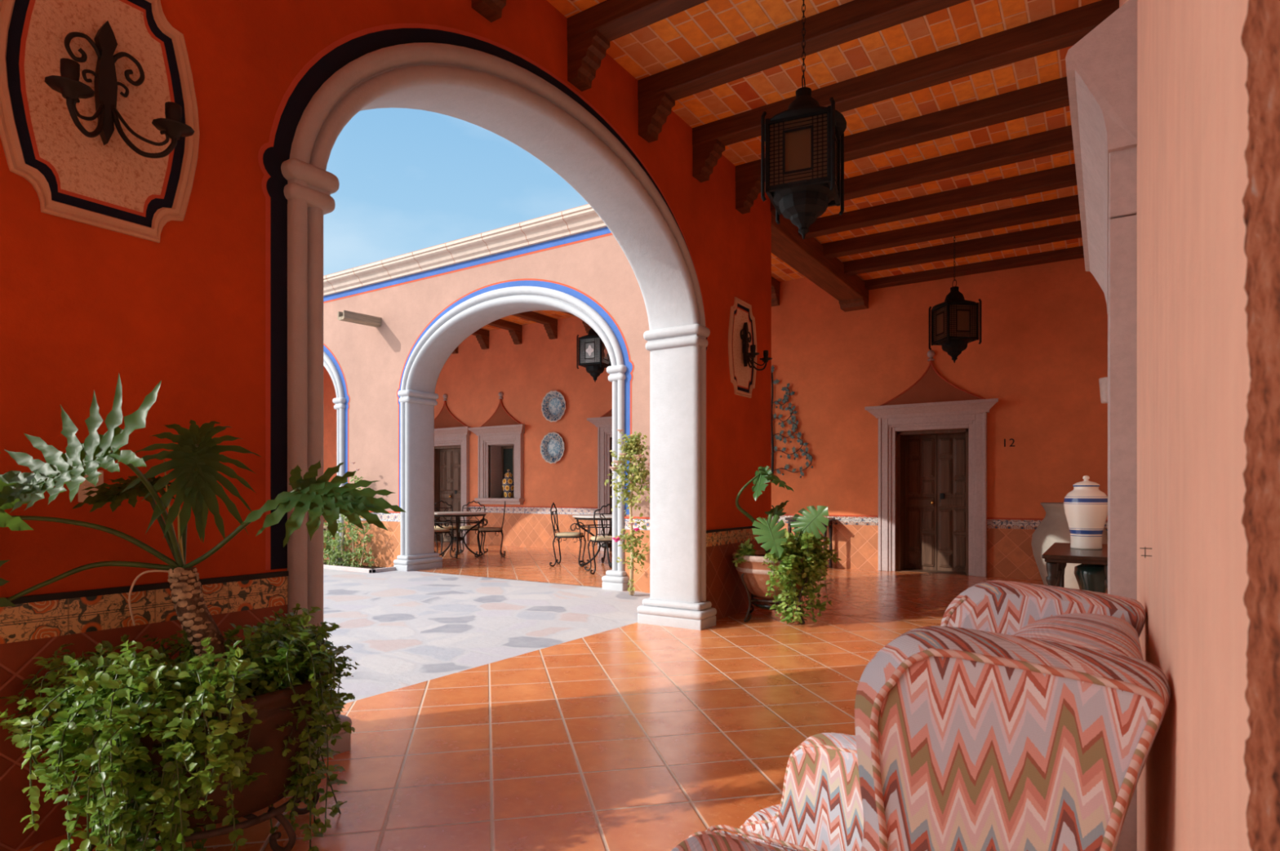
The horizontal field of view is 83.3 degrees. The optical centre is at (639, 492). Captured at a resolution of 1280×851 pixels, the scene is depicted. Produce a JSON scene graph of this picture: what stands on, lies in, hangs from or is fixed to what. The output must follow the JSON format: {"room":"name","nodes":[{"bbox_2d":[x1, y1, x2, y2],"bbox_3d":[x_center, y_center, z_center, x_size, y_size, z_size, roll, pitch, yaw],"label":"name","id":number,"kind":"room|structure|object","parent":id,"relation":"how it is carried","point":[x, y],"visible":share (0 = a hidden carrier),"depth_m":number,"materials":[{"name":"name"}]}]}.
{"room":"covered courtyard arcade","nodes":[
{"label":"covered courtyard arcade","id":0,"kind":"room"},
{"bbox_2d":[0,0,771,597],"bbox_3d":[-3.182,-1.110,1.019,0.410,4.620,16.250,0,0,33],"label":"wall","id":1,"kind":"structure","parent":0,"point":[82,306],"depth_m":2.91,"materials":[{"name":"orange paint"}]},
{"bbox_2d":[78,471,103,502],"bbox_3d":[-1.941,-0.020,2.547,0.014,0.112,0.076,0,0,33],"label":"light switch","id":2,"kind":"object","parent":1,"relation":"attached to","point":[82,497],"visible":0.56,"depth_m":2.53,"materials":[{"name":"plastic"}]},
{"bbox_2d":[0,0,199,243],"bbox_3d":[-1.916,-1.415,2.576,0.022,0.940,0.644,0,0,33],"label":"wall medallion","id":3,"kind":"object","parent":1,"relation":"attached to","point":[74,176],"visible":0.96,"depth_m":2.56,"materials":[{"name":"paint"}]},
{"bbox_2d":[44,21,194,158],"bbox_3d":[-1.820,-1.435,2.508,0.241,0.470,0.442,0,0,33],"label":"wall sconce","id":4,"kind":"object","parent":3,"relation":"attached to","point":[68,84],"visible":1,"depth_m":2.54,"materials":[{"name":"black metal"}]},
{"bbox_2d":[0,526,771,850],"bbox_3d":[-1.856,0.773,2.671,0.020,0.854,12.035,0,0,33],"label":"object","id":5,"kind":"structure","parent":1,"relation":"attached to","point":[38,625],"depth_m":2.53,"materials":[{"name":"orange tile"}]},
{"bbox_2d":[257,23,716,764],"bbox_3d":[-0.673,-0.761,4.892,0.670,3.922,4.120,0,0,33],"label":"archway","id":6,"kind":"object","parent":1,"relation":"attached to","point":[482,82],"depth_m":4.16,"materials":[{"name":"white paint"}]},
{"bbox_2d":[728,297,756,398],"bbox_3d":[1.020,-1.415,7.108,0.022,0.940,0.644,0,0,33],"label":"wall medallion","id":7,"kind":"object","parent":1,"relation":"attached to","point":[740,375],"visible":0.94,"depth_m":7.06,"materials":[{"name":"paint"}]},
{"bbox_2d":[740,322,772,370],"bbox_3d":[1.119,-1.435,7.044,0.241,0.470,0.442,0,0,33],"label":"wall sconce","id":8,"kind":"object","parent":7,"relation":"attached to","point":[747,356],"visible":1,"depth_m":7.08,"materials":[{"name":"black metal"}]},
{"bbox_2d":[16,607,940,850],"bbox_3d":[-1.981,1.180,-0.122,3.928,0.001,16.040,0,0,33],"label":"floor","id":9,"kind":"structure","parent":0,"point":[633,737],"depth_m":3.44,"materials":[{"name":"tile"}]},
{"bbox_2d":[90,773,319,850],"bbox_3d":[-1.468,0.959,2.446,0.708,0.432,0.698,0,0,41],"label":"plant stand","id":10,"kind":"object","parent":9,"relation":"on","point":[253,820],"visible":0.18,"depth_m":2.31,"materials":[{"name":"metal"}]},
{"bbox_2d":[87,657,324,830],"bbox_3d":[-1.444,0.825,2.425,0.700,0.390,0.700,0,0,33],"label":"plant pot","id":11,"kind":"object","parent":10,"relation":"on","point":[253,798],"visible":0.23,"depth_m":2.25,"materials":[{"name":"ceramic"}]},
{"bbox_2d":[0,603,360,850],"bbox_3d":[-1.446,0.868,2.351,1.016,0.952,0.932,0,0,-41],"label":"leafy plant","id":12,"kind":"object","parent":11,"relation":"in","point":[129,686],"visible":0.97,"depth_m":2.09,"materials":[{"name":"green plant"}]},
{"bbox_2d":[0,373,406,666],"bbox_3d":[-1.563,0.178,2.260,1.462,1.045,0.769,0,0,-31],"label":"philodendron","id":13,"kind":"object","parent":11,"relation":"on","point":[195,460],"visible":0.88,"depth_m":2.36,"materials":[{"name":"green plant"}]},
{"bbox_2d":[741,573,808,624],"bbox_3d":[1.260,0.959,6.726,0.591,0.450,0.591,0,0,12],"label":"plant stand","id":14,"kind":"object","parent":9,"relation":"on","point":[753,599],"visible":0.6,"depth_m":6.54,"materials":[{"name":"metal"}]},
{"bbox_2d":[732,550,807,599],"bbox_3d":[1.260,0.777,6.726,0.790,0.405,0.790,0,0,33],"label":"plant pot","id":15,"kind":"object","parent":14,"relation":"on","point":[755,571],"visible":0.34,"depth_m":6.48,"materials":[{"name":"ceramic"}]},
{"bbox_2d":[735,466,829,559],"bbox_3d":[1.241,0.196,6.398,0.602,0.856,0.606,0,0,-35],"label":"monstera","id":16,"kind":"object","parent":15,"relation":"in","point":[770,535],"visible":0.89,"depth_m":6.34,"materials":[{"name":"green plant"}]},
{"bbox_2d":[730,529,841,624],"bbox_3d":[1.352,0.753,6.467,0.946,0.856,0.666,0,0,-17],"label":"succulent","id":17,"kind":"object","parent":15,"relation":"in","point":[796,548],"visible":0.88,"depth_m":6.34,"materials":[{"name":"green plant"}]},
{"bbox_2d":[751,599,797,610],"bbox_3d":[1.260,1.058,6.726,0.430,0.045,0.430,0,0,33],"label":"saucer","id":18,"kind":"object","parent":14,"relation":"on","point":[765,606],"visible":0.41,"depth_m":6.69,"materials":[{"name":"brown ceramic"}]},
{"bbox_2d":[671,580,1171,850],"bbox_3d":[0.465,0.689,1.414,0.889,0.982,0.833,0,0,33],"label":"armchair","id":19,"kind":"object","parent":9,"relation":"on","point":[1030,718],"visible":1,"depth_m":0.96,"materials":[{"name":"multicoloured fabric"}]},
{"bbox_2d":[714,830,794,850],"bbox_3d":[0.339,0.882,1.445,0.644,0.140,0.398,0,0,33],"label":"seat cushion","id":20,"kind":"object","parent":19,"relation":"on","point":[741,832],"depth_m":1.69,"materials":[{"name":"multicoloured fabric"}]},
{"bbox_2d":[1041,542,1107,594],"bbox_3d":[3.208,0.797,5.226,0.421,0.765,1.380,0,0,33],"label":"console table","id":21,"kind":"object","parent":9,"relation":"on","point":[1056,557],"visible":0.49,"depth_m":4.78,"materials":[{"name":"brown wood"}]},
{"bbox_2d":[1063,475,1107,549],"bbox_3d":[3.266,0.147,5.271,0.286,0.534,0.286,0,0,33],"label":"vase","id":22,"kind":"object","parent":21,"relation":"on","point":[1086,507],"visible":1,"depth_m":5.18,"materials":[{"name":"white ceramic"}]},
{"bbox_2d":[1074,564,1106,593],"bbox_3d":[3.354,0.855,5.333,0.240,0.650,0.240,0,0,33],"label":"jar","id":23,"kind":"object","parent":9,"relation":"on","point":[1089,577],"visible":0.27,"depth_m":5.26,"materials":[{"name":"green ceramic"}]},
{"bbox_2d":[323,204,649,517],"bbox_3d":[-5.581,-1.110,12.011,15.570,4.620,0.410,0,0,33],"label":"wall","id":24,"kind":"structure","parent":0,"point":[371,360],"depth_m":10.26,"materials":[{"name":"pink paint"}]},
{"bbox_2d":[323,343,350,564],"bbox_3d":[-6.056,-0.791,12.318,4.120,3.862,0.670,0,0,33],"label":"trim","id":25,"kind":"structure","parent":24,"relation":"attached to","point":[331,363],"depth_m":11.08,"materials":[{"name":"white paint"}]},
{"bbox_2d":[337,310,381,327],"bbox_3d":[-4.039,-2.498,10.410,0.150,0.145,0.640,0,0,33],"label":"spout","id":26,"kind":"object","parent":24,"relation":"attached to","point":[346,316],"visible":1,"depth_m":10.33,"materials":[{"name":"beige stone"}]},
{"bbox_2d":[323,204,613,303],"bbox_3d":[-5.741,-3.152,11.750,15.586,0.335,0.222,0,0,33],"label":"trim","id":27,"kind":"structure","parent":24,"relation":"attached to","point":[583,224],"depth_m":9.46,"materials":[{"name":"stone"}]},
{"bbox_2d":[344,511,649,593],"bbox_3d":[-4.047,0.742,10.760,11.635,0.917,0.020,0,0,33],"label":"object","id":28,"kind":"structure","parent":24,"relation":"attached to","point":[385,545],"depth_m":10.47,"materials":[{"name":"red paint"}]},
{"bbox_2d":[393,278,634,591],"bbox_3d":[-1.683,-0.791,9.485,4.120,3.862,0.670,0,0,33],"label":"archway","id":29,"kind":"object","parent":24,"relation":"attached to","point":[416,396],"depth_m":9.95,"materials":[{"name":"white paint"}]},
{"bbox_2d":[323,568,649,703],"bbox_3d":[-18.204,1.150,2.763,26.440,0.060,28.840,0,0,33],"label":"ground","id":30,"kind":"structure","parent":0,"point":[402,628],"depth_m":6.59,"materials":[{"name":"white stone"}]},
{"bbox_2d":[323,562,395,573],"bbox_3d":[-4.207,1.105,10.518,1.500,0.070,0.440,0,0,33],"label":"planting bed","id":31,"kind":"object","parent":30,"relation":"on","point":[366,569],"visible":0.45,"depth_m":10.22,"materials":[{"name":"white stone"}]},
{"bbox_2d":[323,462,374,567],"bbox_3d":[-4.439,0.346,10.682,1.523,1.567,0.450,0,0,33],"label":"rose bush","id":32,"kind":"object","parent":31,"relation":"in","point":[333,543],"visible":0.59,"depth_m":10.59,"materials":[{"name":"green plant"}]},
{"bbox_2d":[604,429,649,595],"bbox_3d":[-0.125,0.216,7.853,0.587,1.817,0.485,0,0,33],"label":"tree","id":33,"kind":"object","parent":30,"relation":"on","point":[633,446],"visible":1,"depth_m":7.83,"materials":[{"name":"green plant"}]},
{"bbox_2d":[480,253,805,330],"bbox_3d":[-4.399,-3.485,13.955,15.840,0.150,4.260,0,0,33],"label":"ceiling","id":34,"kind":"structure","parent":0,"point":[781,271],"depth_m":11.55,"materials":[{"name":"brick"}]},
{"bbox_2d":[451,346,457,354],"bbox_3d":[-5.064,-3.240,14.202,0.165,0.420,3.870,0,0,33],"label":"ceiling beam","id":35,"kind":"structure","parent":34,"relation":"attached to","point":[455,351],"depth_m":15.71,"materials":[{"name":"brown wood"}]},
{"bbox_2d":[471,328,488,349],"bbox_3d":[-4.284,-3.240,13.696,0.165,0.420,3.870,0,0,33],"label":"ceiling beam","id":36,"kind":"structure","parent":34,"relation":"attached to","point":[482,335],"depth_m":15.14,"materials":[{"name":"brown wood"}]},
{"bbox_2d":[487,319,522,344],"bbox_3d":[-3.503,-3.240,13.190,0.165,0.420,3.870,0,0,33],"label":"ceiling beam","id":37,"kind":"structure","parent":34,"relation":"attached to","point":[515,331],"depth_m":14.56,"materials":[{"name":"brown wood"}]},
{"bbox_2d":[512,311,557,339],"bbox_3d":[-2.723,-3.240,12.685,0.165,0.420,3.870,0,0,33],"label":"ceiling beam","id":38,"kind":"structure","parent":34,"relation":"attached to","point":[550,324],"depth_m":13.96,"materials":[{"name":"brown wood"}]},
{"bbox_2d":[562,311,591,333],"bbox_3d":[-1.942,-3.240,12.179,0.165,0.420,3.870,0,0,33],"label":"ceiling beam","id":39,"kind":"structure","parent":34,"relation":"attached to","point":[586,326],"depth_m":13.64,"materials":[{"name":"brown wood"}]},
{"bbox_2d":[576,328,611,382],"bbox_3d":[-0.667,-2.538,10.703,0.484,1.820,0.484,0,0,23],"label":"hanging lantern","id":40,"kind":"object","parent":34,"relation":"hanging from","point":[593,355],"visible":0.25,"depth_m":10.57,"materials":[{"name":"metal"}]},
{"bbox_2d":[580,337,599,363],"bbox_3d":[-0.735,-2.070,10.543,0.346,0.363,0.004,0,0,23],"label":"grille","id":41,"kind":"object","parent":40,"relation":"attached to","point":[589,347],"depth_m":10.55,"materials":[{"name":"metal"}]},
{"bbox_2d":[601,342,610,364],"bbox_3d":[-0.506,-2.070,10.635,0.004,0.363,0.346,0,0,23],"label":"grille","id":42,"kind":"object","parent":40,"relation":"attached to","point":[605,356],"depth_m":10.61,"materials":[{"name":"metal"}]},
{"bbox_2d":[771,276,780,306],"bbox_3d":[1.180,-3.240,10.156,0.165,0.420,3.870,0,0,33],"label":"ceiling beam","id":43,"kind":"structure","parent":34,"relation":"attached to","point":[775,285],"depth_m":11.61,"materials":[{"name":"brown wood"}]},
{"bbox_2d":[323,536,1106,624],"bbox_3d":[-2.921,1.150,12.807,19.568,0.060,4.680,0,0,33],"label":"floor","id":44,"kind":"structure","parent":0,"point":[900,596],"depth_m":9.58,"materials":[{"name":"tile"}]},
{"bbox_2d":[323,520,337,547],"bbox_3d":[-5.808,0.641,13.200,0.521,0.963,0.521,0,0,4],"label":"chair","id":45,"kind":"object","parent":44,"relation":"on","point":[324,527],"visible":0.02,"depth_m":13.00,"materials":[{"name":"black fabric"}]},
{"bbox_2d":[434,519,455,558],"bbox_3d":[-3.457,0.641,12.200,0.521,0.963,0.521,0,0,-40],"label":"chair","id":46,"kind":"object","parent":44,"relation":"on","point":[437,531],"visible":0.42,"depth_m":12.16,"materials":[{"name":"black metal"}]},
{"bbox_2d":[434,528,449,532],"bbox_3d":[-3.457,0.647,12.200,0.408,0.055,0.408,0,0,-40],"label":"seat cushion","id":47,"kind":"object","parent":46,"relation":"on","point":[436,530],"depth_m":12.08,"materials":[{"name":"beige fabric"}]},
{"bbox_2d":[434,500,462,553],"bbox_3d":[-3.579,0.641,13.200,0.521,0.963,0.521,0,0,-30],"label":"chair","id":48,"kind":"object","parent":44,"relation":"on","point":[450,527],"visible":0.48,"depth_m":13.15,"materials":[{"name":"black metal"}]},
{"bbox_2d":[434,525,456,528],"bbox_3d":[-3.579,0.647,13.200,0.408,0.055,0.408,0,0,-30],"label":"seat cushion","id":49,"kind":"object","parent":48,"relation":"on","point":[436,526],"depth_m":13.05,"materials":[{"name":"beige fabric"}]},
{"bbox_2d":[434,511,488,559],"bbox_3d":[-3.154,0.738,12.450,1.030,0.766,1.030,0,0,33],"label":"patio table","id":50,"kind":"object","parent":44,"relation":"on","point":[457,538],"visible":0.78,"depth_m":12.34,"materials":[{"name":"metal"}]},
{"bbox_2d":[455,500,488,554],"bbox_3d":[-3.057,0.641,13.100,0.521,0.963,0.521,0,0,-6],"label":"chair","id":51,"kind":"object","parent":44,"relation":"on","point":[466,527],"visible":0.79,"depth_m":13.27,"materials":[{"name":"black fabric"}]},
{"bbox_2d":[460,525,482,529],"bbox_3d":[-3.057,0.647,13.100,0.408,0.055,0.408,0,0,-6],"label":"seat cushion","id":52,"kind":"object","parent":51,"relation":"on","point":[467,527],"depth_m":12.92,"materials":[{"name":"beige fabric"}]},
{"bbox_2d":[474,501,505,557],"bbox_3d":[-2.608,0.641,12.550,0.521,0.963,0.521,0,0,-10],"label":"chair","id":53,"kind":"object","parent":44,"relation":"on","point":[482,530],"visible":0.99,"depth_m":12.38,"materials":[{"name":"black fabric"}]},
{"bbox_2d":[478,527,501,531],"bbox_3d":[-2.608,0.647,12.550,0.408,0.055,0.408,0,0,-10],"label":"seat cushion","id":54,"kind":"object","parent":53,"relation":"on","point":[483,529],"depth_m":12.37,"materials":[{"name":"beige fabric"}]},
{"bbox_2d":[549,502,588,567],"bbox_3d":[-1.076,0.641,11.000,0.521,0.963,0.521,0,0,5],"label":"chair","id":55,"kind":"object","parent":44,"relation":"on","point":[560,535],"visible":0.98,"depth_m":10.84,"materials":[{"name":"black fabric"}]},
{"bbox_2d":[555,532,583,537],"bbox_3d":[-1.076,0.647,11.000,0.408,0.055,0.408,0,0,5],"label":"seat cushion","id":56,"kind":"object","parent":55,"relation":"on","point":[560,534],"depth_m":10.82,"materials":[{"name":"beige fabric"}]},
{"bbox_2d":[572,514,612,568],"bbox_3d":[-0.511,0.738,10.950,1.030,0.766,1.030,0,0,33],"label":"patio table","id":57,"kind":"object","parent":44,"relation":"on","point":[588,517],"visible":0.52,"depth_m":10.84,"materials":[{"name":"metal"}]},
{"bbox_2d":[584,503,612,574],"bbox_3d":[-0.480,0.641,10.050,0.521,0.963,0.521,0,0,-13],"label":"chair","id":58,"kind":"object","parent":44,"relation":"on","point":[593,540],"visible":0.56,"depth_m":9.83,"materials":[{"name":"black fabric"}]},
{"bbox_2d":[590,536,612,541],"bbox_3d":[-0.480,0.647,10.050,0.408,0.055,0.408,0,0,-13],"label":"seat cushion","id":59,"kind":"object","parent":58,"relation":"on","point":[593,538],"depth_m":9.86,"materials":[{"name":"beige fabric"}]},
{"bbox_2d":[785,517,835,569],"bbox_3d":[2.641,0.790,11.175,0.680,0.780,0.370,0,0,33],"label":"side table","id":60,"kind":"object","parent":44,"relation":"on","point":[789,520],"visible":0.41,"depth_m":11.12,"materials":[{"name":"brown wood"}]},
{"bbox_2d":[1031,502,1107,589],"bbox_3d":[4.726,0.650,7.900,0.760,1.060,0.760,0,0,33],"label":"stone urn","id":61,"kind":"object","parent":44,"relation":"on","point":[1054,528],"visible":0.31,"depth_m":7.76,"materials":[{"name":"beige stone"}]},
{"bbox_2d":[323,257,1107,571],"bbox_3d":[-1.813,-1.185,14.592,19.088,4.770,0.420,0,0,33],"label":"wall","id":62,"kind":"structure","parent":0,"point":[1042,351],"depth_m":10.94,"materials":[{"name":"orange paint"}]},
{"bbox_2d":[434,394,470,544],"bbox_3d":[-4.237,-0.510,16.043,1.794,3.320,0.640,0,0,33],"label":"door","id":63,"kind":"structure","parent":62,"relation":"in","point":[451,463],"depth_m":16.02,"materials":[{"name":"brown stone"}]},
{"bbox_2d":[468,391,524,504],"bbox_3d":[-2.830,-0.915,15.126,1.534,2.350,0.630,0,0,33],"label":"window","id":64,"kind":"structure","parent":62,"relation":"in","point":[501,428],"depth_m":15.14,"materials":[{"name":"pink stone"}]},
{"bbox_2d":[502,469,514,497],"bbox_3d":[-2.767,-0.172,15.150,0.270,0.605,0.270,0,0,33],"label":"ginger jar","id":65,"kind":"object","parent":64,"relation":"on","point":[508,482],"visible":0.91,"depth_m":15.06,"materials":[{"name":"ceramic"}]},
{"bbox_2d":[540,431,564,463],"bbox_3d":[-1.717,-0.870,14.233,0.632,0.632,0.058,0,0,33],"label":"wall plate","id":66,"kind":"object","parent":62,"relation":"attached to","point":[552,446],"visible":1,"depth_m":14.26,"materials":[{"name":"ceramic"}]},
{"bbox_2d":[541,390,565,422],"bbox_3d":[-1.692,-1.690,14.216,0.626,0.626,0.058,0,0,33],"label":"wall plate","id":67,"kind":"object","parent":62,"relation":"attached to","point":[553,404],"visible":1,"depth_m":14.24,"materials":[{"name":"ceramic"}]},
{"bbox_2d":[586,408,612,551],"bbox_3d":[-0.075,-0.510,13.346,1.794,3.320,0.640,0,0,33],"label":"door","id":68,"kind":"structure","parent":62,"relation":"in","point":[604,423],"depth_m":13.52,"materials":[{"name":"pink stone"}]},
{"bbox_2d":[323,505,1107,580],"bbox_3d":[-1.522,0.747,14.140,18.068,0.907,0.020,0,0,33],"label":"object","id":69,"kind":"structure","parent":62,"relation":"attached to","point":[855,538],"depth_m":11.11,"materials":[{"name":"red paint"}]},
{"bbox_2d":[771,364,813,481],"bbox_3d":[2.113,-1.119,11.729,1.465,1.899,0.059,0,0,33],"label":"tree ornament","id":70,"kind":"object","parent":62,"relation":"attached to","point":[785,399],"visible":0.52,"depth_m":11.55,"materials":[{"name":"black metal"}]},
{"bbox_2d":[864,350,998,577],"bbox_3d":[4.308,-0.420,10.566,1.794,3.260,0.740,0,0,33],"label":"door","id":71,"kind":"structure","parent":62,"relation":"in","point":[940,507],"depth_m":10.65,"materials":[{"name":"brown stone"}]},
{"bbox_2d":[1004,439,1014,447],"bbox_3d":[5.069,-0.675,9.877,0.132,0.111,0.006,0,0,33],"label":"house number","id":72,"kind":"object","parent":62,"relation":"attached to","point":[1004,439],"visible":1,"depth_m":9.87,"materials":[{"name":"black metal"}]},
{"bbox_2d":[1098,377,1107,404],"bbox_3d":[4.463,-0.970,6.879,0.134,0.240,0.130,0,0,33],"label":"wall light","id":73,"kind":"object","parent":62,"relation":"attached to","point":[1103,382],"visible":0.52,"depth_m":6.85,"materials":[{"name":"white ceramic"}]},
{"bbox_2d":[546,0,1101,280],"bbox_3d":[-0.688,-3.300,1.726,3.768,0.280,20.550,0,0,33],"label":"ceiling","id":74,"kind":"structure","parent":0,"point":[710,26],"depth_m":5.55,"materials":[{"name":"brick"}]},
{"bbox_2d":[471,0,506,22],"bbox_3d":[0.362,-2.960,3.319,3.238,0.430,0.165,0,0,33],"label":"ceiling beam","id":75,"kind":"structure","parent":74,"relation":"attached to","point":[491,10],"depth_m":4.11,"materials":[{"name":"brown wood"}]},
{"bbox_2d":[567,0,708,91],"bbox_3d":[0.832,-2.960,4.045,3.238,0.430,0.165,0,0,33],"label":"ceiling beam","id":76,"kind":"structure","parent":74,"relation":"attached to","point":[590,31],"depth_m":4.69,"materials":[{"name":"brown wood"}]},
{"bbox_2d":[637,0,968,142],"bbox_3d":[1.303,-2.960,4.771,3.238,0.430,0.165,0,0,33],"label":"ceiling beam","id":77,"kind":"structure","parent":74,"relation":"attached to","point":[657,93],"depth_m":4.97,"materials":[{"name":"brown wood"}]},
{"bbox_2d":[760,0,846,239],"bbox_3d":[1.000,-2.357,4.404,0.510,1.624,0.510,0,0,23],"label":"hanging lantern","id":78,"kind":"object","parent":74,"relation":"hanging from","point":[800,144],"visible":1,"depth_m":4.27,"materials":[{"name":"metal"}]},
{"bbox_2d":[768,113,826,186],"bbox_3d":[0.929,-2.010,4.234,0.364,0.382,0.004,0,0,23],"label":"grille","id":79,"kind":"object","parent":78,"relation":"attached to","point":[811,127],"depth_m":4.24,"materials":[{"name":"black metal"}]},
{"bbox_2d":[835,134,838,190],"bbox_3d":[1.170,-2.010,4.332,0.004,0.382,0.364,0,0,23],"label":"grille","id":80,"kind":"object","parent":78,"relation":"attached to","point":[835,135],"depth_m":4.48,"materials":[{"name":"black metal"}]},
{"bbox_2d":[771,213,868,311],"bbox_3d":[2.295,-2.960,9.445,0.370,0.360,3.850,0,0,33],"label":"girder","id":81,"kind":"object","parent":74,"relation":"attached to","point":[806,256],"visible":0.74,"depth_m":9.29,"materials":[{"name":"brown wood"}]},
{"bbox_2d":[735,76,1069,213],"bbox_3d":[2.244,-2.960,6.223,3.238,0.430,0.165,0,0,33],"label":"ceiling beam","id":82,"kind":"structure","parent":74,"relation":"attached to","point":[1052,95],"depth_m":5.99,"materials":[{"name":"brown wood"}]},
{"bbox_2d":[692,0,1119,182],"bbox_3d":[1.773,-2.960,5.497,3.238,0.430,0.165,0,0,33],"label":"ceiling beam","id":83,"kind":"structure","parent":74,"relation":"attached to","point":[1064,29],"depth_m":5.23,"materials":[{"name":"brown wood"}]},
{"bbox_2d":[770,124,1073,215],"bbox_3d":[2.714,-3.090,6.949,3.238,0.170,0.165,0,0,33],"label":"ceiling beam","id":84,"kind":"structure","parent":74,"relation":"attached to","point":[1058,140],"depth_m":6.70,"materials":[{"name":"brown wood"}]},
{"bbox_2d":[799,164,1077,239],"bbox_3d":[3.184,-3.090,7.675,3.238,0.170,0.165,0,0,33],"label":"ceiling beam","id":85,"kind":"structure","parent":74,"relation":"attached to","point":[1064,176],"depth_m":7.56,"materials":[{"name":"brown wood"}]},
{"bbox_2d":[821,195,1079,259],"bbox_3d":[3.655,-3.090,8.401,3.238,0.170,0.165,0,0,33],"label":"ceiling beam","id":86,"kind":"structure","parent":74,"relation":"attached to","point":[1068,206],"depth_m":8.32,"materials":[{"name":"brown wood"}]},
{"bbox_2d":[928,236,981,363],"bbox_3d":[3.773,-2.357,8.637,0.510,1.624,0.510,0,0,-7],"label":"hanging lantern","id":87,"kind":"object","parent":74,"relation":"hanging from","point":[953,323],"visible":0.94,"depth_m":8.48,"materials":[{"name":"metal"}]},
{"bbox_2d":[933,306,946,341],"bbox_3d":[3.590,-2.010,8.614,0.004,0.382,0.364,0,0,-7],"label":"grille","id":88,"kind":"object","parent":87,"relation":"attached to","point":[944,312],"depth_m":8.61,"materials":[{"name":"black metal"}]},
{"bbox_2d":[950,304,976,337],"bbox_3d":[3.796,-2.010,8.454,0.364,0.382,0.004,0,0,-7],"label":"grille","id":89,"kind":"object","parent":87,"relation":"attached to","point":[962,317],"depth_m":8.46,"materials":[{"name":"metal"}]},
{"bbox_2d":[841,220,1082,275],"bbox_3d":[4.125,-3.090,9.127,3.238,0.170,0.165,0,0,33],"label":"ceiling beam","id":90,"kind":"structure","parent":74,"relation":"attached to","point":[1072,230],"depth_m":9.06,"materials":[{"name":"brown wood"}]},
{"bbox_2d":[863,245,1084,289],"bbox_3d":[4.694,-3.120,10.006,3.238,0.120,0.200,0,0,33],"label":"ceiling beam","id":91,"kind":"structure","parent":74,"relation":"attached to","point":[1073,253],"depth_m":9.94,"materials":[{"name":"brown wood"}]},
{"bbox_2d":[1119,0,1251,850],"bbox_3d":[0.849,-1.110,0.909,0.300,4.620,20.450,0,0,33],"label":"wall","id":92,"kind":"structure","parent":0,"point":[1193,379],"depth_m":0.67,"materials":[{"name":"pink paint"}]},
{"bbox_2d":[1065,0,1137,850],"bbox_3d":[1.887,-0.060,2.799,0.313,2.520,2.152,0,0,33],"label":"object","id":93,"kind":"structure","parent":92,"relation":"in","point":[1101,67],"depth_m":1.94,"materials":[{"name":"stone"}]},
{"bbox_2d":[1139,546,1151,558],"bbox_3d":[0.903,0.108,1.286,0.018,0.020,0.001,0,0,33],"label":"wall hook","id":94,"kind":"object","parent":92,"relation":"attached to","point":[1144,548],"visible":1,"depth_m":1.29,"materials":[{"name":"metal"}]},
{"bbox_2d":[1240,0,1279,850],"bbox_3d":[0.208,-0.420,0.180,0.036,2.600,0.485,0,0,33],"label":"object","id":95,"kind":"structure","parent":92,"relation":"attached to","point":[1260,33],"depth_m":0.34,"materials":[{"name":"stone"}]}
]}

